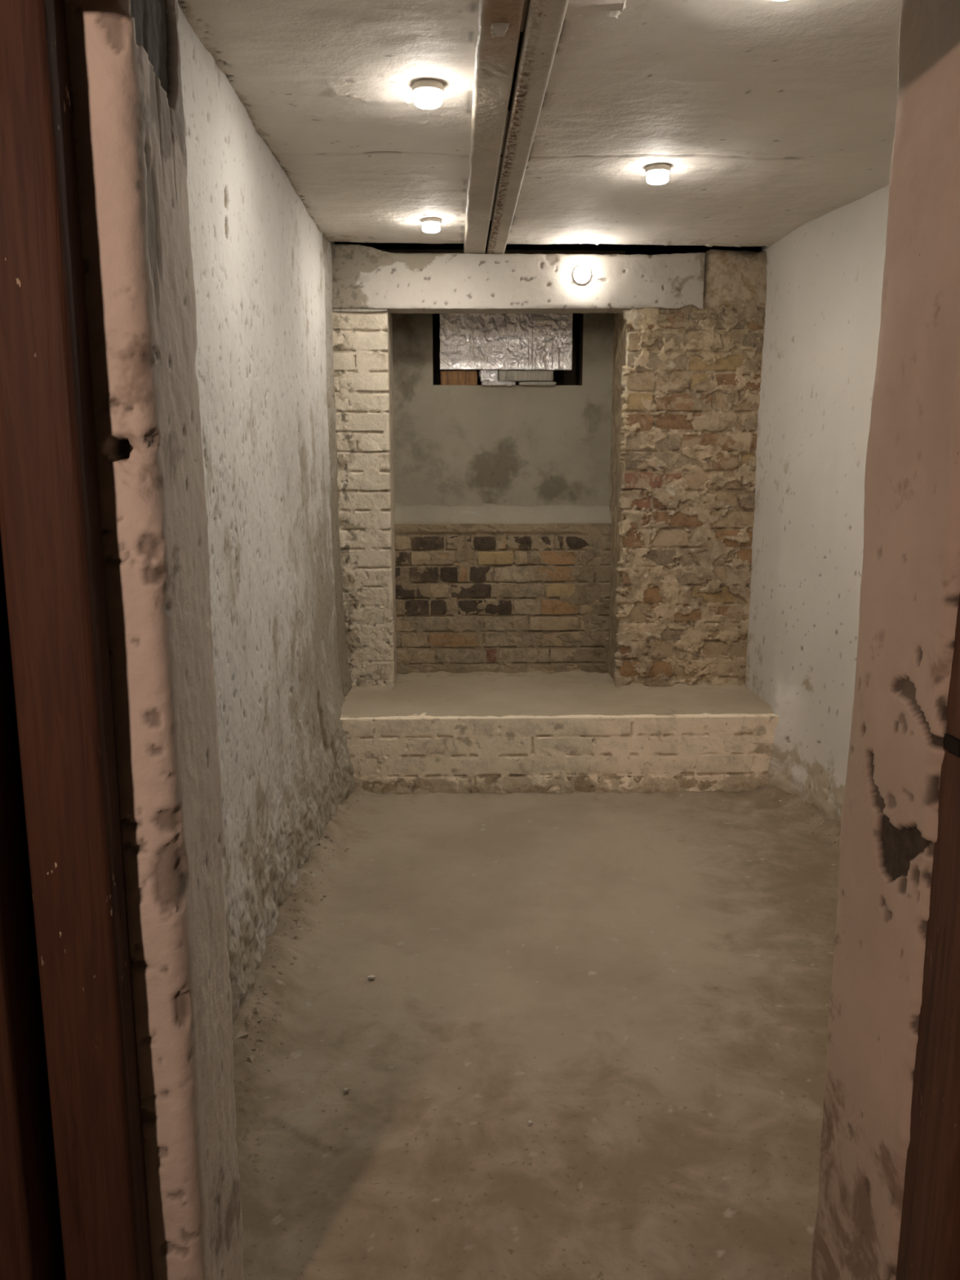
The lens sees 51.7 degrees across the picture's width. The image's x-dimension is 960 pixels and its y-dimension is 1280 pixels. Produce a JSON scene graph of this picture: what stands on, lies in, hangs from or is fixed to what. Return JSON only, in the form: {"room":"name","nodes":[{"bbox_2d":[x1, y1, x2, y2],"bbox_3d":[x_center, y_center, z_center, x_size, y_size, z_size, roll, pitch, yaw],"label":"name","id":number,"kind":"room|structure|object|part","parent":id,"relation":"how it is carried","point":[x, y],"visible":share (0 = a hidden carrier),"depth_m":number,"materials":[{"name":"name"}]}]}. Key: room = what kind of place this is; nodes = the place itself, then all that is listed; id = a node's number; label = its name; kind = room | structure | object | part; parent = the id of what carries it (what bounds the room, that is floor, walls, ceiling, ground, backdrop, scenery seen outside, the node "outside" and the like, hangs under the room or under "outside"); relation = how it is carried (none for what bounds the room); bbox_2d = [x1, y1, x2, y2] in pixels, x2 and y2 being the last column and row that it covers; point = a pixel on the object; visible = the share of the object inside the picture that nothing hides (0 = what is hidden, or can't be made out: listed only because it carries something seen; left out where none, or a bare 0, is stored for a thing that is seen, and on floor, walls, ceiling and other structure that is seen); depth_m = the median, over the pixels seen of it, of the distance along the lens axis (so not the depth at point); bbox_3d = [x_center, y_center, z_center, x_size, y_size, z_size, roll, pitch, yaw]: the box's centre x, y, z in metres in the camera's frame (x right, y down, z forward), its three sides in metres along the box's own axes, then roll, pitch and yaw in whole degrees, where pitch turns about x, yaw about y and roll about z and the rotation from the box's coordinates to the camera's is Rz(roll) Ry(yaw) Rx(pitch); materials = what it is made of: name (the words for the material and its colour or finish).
{"room":"underground chamber","nodes":[
{"label":"underground chamber","id":0,"kind":"room"},
{"bbox_2d":[177,0,354,1023],"bbox_3d":[-0.543,-0.250,2.594,0.250,2.070,2.743,0,10,-2],"label":"wall","id":1,"kind":"structure","parent":0,"point":[262,266],"depth_m":2.45,"materials":[{"name":"white paint"}]},
{"bbox_2d":[332,308,396,688],"bbox_3d":[-0.482,-0.557,4.048,0.270,1.505,0.392,0,10,-2],"label":"wall","id":2,"kind":"structure","parent":0,"point":[362,338],"depth_m":3.87,"materials":[{"name":"brick"}]},
{"bbox_2d":[330,244,705,314],"bbox_3d":[0.118,-1.373,3.780,1.455,0.230,0.133,0,10,-2],"label":"lintel","id":3,"kind":"object","parent":2,"relation":"on","point":[363,277],"visible":0.94,"depth_m":3.72,"materials":[{"name":"paint"}]},
{"bbox_2d":[573,265,591,284],"bbox_3d":[0.383,-1.368,3.703,0.068,0.068,0.044,0,10,-2],"label":"lamp","id":4,"kind":"object","parent":3,"relation":"attached to","point":[581,273],"visible":1,"depth_m":3.69,"materials":[{"name":"white glass"}]},
{"bbox_2d":[64,0,959,1279],"bbox_3d":[0.018,-0.115,1.143,3.300,2.270,0.254,0,10,-2],"label":"wall","id":5,"kind":"structure","parent":0,"point":[125,61],"depth_m":1.13,"materials":[{"name":"paint"}]},
{"bbox_2d":[0,0,959,1279],"bbox_3d":[0.073,-0.023,1.007,1.603,2.104,0.134,0,10,-2],"label":"door frame","id":6,"kind":"structure","parent":5,"relation":"in","point":[73,1197],"depth_m":1.04,"materials":[{"name":"red paint"}]},
{"bbox_3d":[-0.437,-0.028,1.029,0.089,2.102,0.059,0,10,-2],"label":"post","id":7,"kind":"part","parent":6,"relation":"part of","materials":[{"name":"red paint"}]},
{"bbox_3d":[0.570,-0.024,1.011,0.127,2.103,0.110,0,10,-2],"label":"post","id":8,"kind":"part","parent":6,"relation":"part of","materials":[{"name":"brown wood"}]},
{"bbox_3d":[0.505,0.113,1.057,0.007,0.019,0.036,0,10,-2],"label":"latch plate","id":9,"kind":"part","parent":6,"relation":"part of","materials":[{"name":"black metal"}]},
{"bbox_2d":[232,785,840,1279],"bbox_3d":[0.405,0.821,2.350,2.170,0.192,2.700,0,10,-2],"label":"floor","id":10,"kind":"structure","parent":0,"point":[642,980],"depth_m":2.07,"materials":[{"name":"grey concrete"}]},
{"bbox_2d":[235,793,359,1072],"bbox_3d":[-0.456,0.690,2.757,0.106,0.049,1.680,0,10,-1],"label":"rubble","id":11,"kind":"object","parent":10,"relation":"on","point":[241,1033],"visible":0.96,"depth_m":2.19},
{"bbox_2d":[343,1088,348,1093],"bbox_3d":[-0.259,0.872,1.917,0.010,0.010,0.008,0,10,-2],"label":"chip","id":12,"kind":"object","parent":10,"relation":"on","point":[345,1090],"visible":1,"depth_m":1.91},
{"bbox_2d":[368,974,375,980],"bbox_3d":[-0.255,0.795,2.333,0.018,0.011,0.015,0,10,-2],"label":"chip","id":13,"kind":"object","parent":10,"relation":"on","point":[371,977],"visible":1,"depth_m":2.33,"materials":[{"name":"grey stone"}]},
{"bbox_2d":[527,1120,533,1126],"bbox_3d":[0.092,0.890,1.822,0.010,0.009,0.008,0,10,-2],"label":"chip","id":14,"kind":"object","parent":10,"relation":"on","point":[530,1122],"visible":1,"depth_m":1.82,"materials":[{"name":"grey stone"}]},
{"bbox_2d":[340,669,779,794],"bbox_3d":[0.278,0.351,3.994,1.770,0.340,0.851,0,10,-2],"label":"wall ledge","id":15,"kind":"object","parent":10,"relation":"on","point":[536,731],"visible":0.83,"depth_m":3.60,"materials":[{"name":"beige brick"}]},
{"bbox_2d":[177,0,902,247],"bbox_3d":[0.395,-1.251,2.341,2.170,0.070,2.735,0,10,-2],"label":"ceiling","id":16,"kind":"structure","parent":0,"point":[768,118],"depth_m":2.27,"materials":[{"name":"paint"}]},
{"bbox_2d":[412,79,444,109],"bbox_3d":[-0.111,-1.165,2.118,0.068,0.044,0.068,0,10,-2],"label":"lamp","id":17,"kind":"object","parent":16,"relation":"attached to","point":[428,93],"visible":1,"depth_m":2.10,"materials":[{"name":"white plastic"}]},
{"bbox_2d":[413,87,441,109],"bbox_3d":[-0.111,-1.159,2.119,0.060,0.031,0.060,0,10,-2],"label":"diffuser","id":18,"kind":"object","parent":17,"relation":"attached to","point":[427,98],"depth_m":2.10,"materials":[{"name":"white glass"}]},
{"bbox_2d":[421,217,441,232],"bbox_3d":[-0.163,-1.384,3.303,0.068,0.044,0.068,0,10,-2],"label":"lamp","id":19,"kind":"object","parent":16,"relation":"attached to","point":[429,224],"visible":1,"depth_m":3.28,"materials":[{"name":"white plastic"}]},
{"bbox_2d":[422,221,439,232],"bbox_3d":[-0.163,-1.377,3.304,0.060,0.031,0.060,0,10,-2],"label":"diffuser","id":20,"kind":"object","parent":19,"relation":"attached to","point":[427,226],"depth_m":3.28,"materials":[{"name":"white plastic"}]},
{"bbox_2d":[463,0,525,253],"bbox_3d":[0.021,-1.240,2.467,0.097,0.046,2.700,0,10,-2],"label":"ceiling beam","id":21,"kind":"structure","parent":16,"relation":"attached to","point":[495,58],"depth_m":2.15,"materials":[{"name":"paint"}]},
{"bbox_2d":[490,22,508,36],"bbox_3d":[0.034,-1.085,1.760,0.032,0.013,0.050,0,10,-2],"label":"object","id":22,"kind":"object","parent":21,"relation":"attached to","point":[497,29],"visible":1,"depth_m":1.75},
{"bbox_2d":[486,0,568,253],"bbox_3d":[0.095,-1.240,2.470,0.064,0.047,2.700,0,10,-2],"label":"ceiling beam","id":23,"kind":"structure","parent":16,"relation":"attached to","point":[544,19],"depth_m":2.14,"materials":[{"name":"paint"}]},
{"bbox_2d":[564,0,626,18],"bbox_3d":[0.191,-1.106,1.716,0.128,0.032,0.072,0,10,-2],"label":"lump","id":24,"kind":"object","parent":16,"relation":"attached to","point":[593,9],"visible":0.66,"depth_m":1.72,"materials":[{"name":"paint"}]},
{"bbox_2d":[644,163,670,184],"bbox_3d":[0.487,-1.275,2.713,0.068,0.044,0.068,0,10,-2],"label":"lamp","id":25,"kind":"object","parent":16,"relation":"attached to","point":[657,173],"visible":1,"depth_m":2.69,"materials":[{"name":"white plastic"}]},
{"bbox_2d":[646,168,668,184],"bbox_3d":[0.487,-1.268,2.715,0.060,0.031,0.060,0,10,-2],"label":"diffuser","id":26,"kind":"object","parent":25,"relation":"attached to","point":[654,176],"depth_m":2.69,"materials":[{"name":"white plastic"}]},
{"bbox_2d":[334,241,761,674],"bbox_3d":[0.279,-0.868,4.287,2.001,2.030,0.377,0,10,-2],"label":"wall","id":27,"kind":"structure","parent":0,"point":[503,519],"depth_m":4.20,"materials":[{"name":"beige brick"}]},
{"bbox_2d":[432,313,583,385],"bbox_3d":[0.110,-1.259,4.222,0.712,0.463,0.236,0,10,-2],"label":"window","id":28,"kind":"structure","parent":27,"relation":"attached to","point":[573,377],"depth_m":4.29,"materials":[{"name":"paint"}]},
{"bbox_2d":[440,370,477,385],"bbox_3d":[-0.088,-1.097,4.164,0.157,0.063,0.094,0,10,-2],"label":"wood block","id":29,"kind":"object","parent":28,"relation":"on","point":[447,377],"visible":0.86,"depth_m":4.12,"materials":[{"name":"brown wood"}]},
{"bbox_2d":[481,381,515,386],"bbox_3d":[0.078,-1.072,4.145,0.144,0.019,0.073,0,10,-2],"label":"strip","id":30,"kind":"object","parent":28,"relation":"on","point":[483,383],"visible":0.92,"depth_m":4.11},
{"bbox_2d":[479,369,498,382],"bbox_3d":[0.037,-1.102,4.134,0.083,0.049,0.060,0,10,-2],"label":"packet","id":31,"kind":"object","parent":30,"relation":"on","point":[484,375],"visible":0.97,"depth_m":4.11,"materials":[{"name":"silver metal"}]},
{"bbox_2d":[518,381,556,386],"bbox_3d":[0.239,-1.072,4.152,0.156,0.019,0.072,0,10,-2],"label":"strip","id":32,"kind":"object","parent":28,"relation":"on","point":[530,383],"visible":0.9,"depth_m":4.12,"materials":[{"name":"grey wood"}]},
{"bbox_2d":[498,369,553,382],"bbox_3d":[0.192,-1.102,4.139,0.230,0.047,0.054,0,10,-2],"label":"batten","id":33,"kind":"object","parent":32,"relation":"on","point":[532,375],"visible":0.97,"depth_m":4.11,"materials":[{"name":"grey wood"}]},
{"bbox_2d":[439,313,573,370],"bbox_3d":[0.107,-1.255,4.101,0.549,0.270,0.053,0,10,-2],"label":"board","id":34,"kind":"object","parent":33,"relation":"on","point":[468,341],"visible":0.8,"depth_m":4.08,"materials":[{"name":"metal"}]},
{"bbox_2d":[608,248,766,687],"bbox_3d":[0.844,-0.670,4.065,0.605,1.722,0.393,0,10,-2],"label":"wall","id":35,"kind":"structure","parent":0,"point":[686,380],"depth_m":3.89,"materials":[{"name":"beige stone"}]},
{"bbox_2d":[744,184,889,822],"bbox_3d":[1.264,-0.259,2.640,0.221,2.070,2.745,-1,11,-7],"label":"wall","id":36,"kind":"structure","parent":0,"point":[824,277],"depth_m":3.37,"materials":[{"name":"white paint"}]}
]}

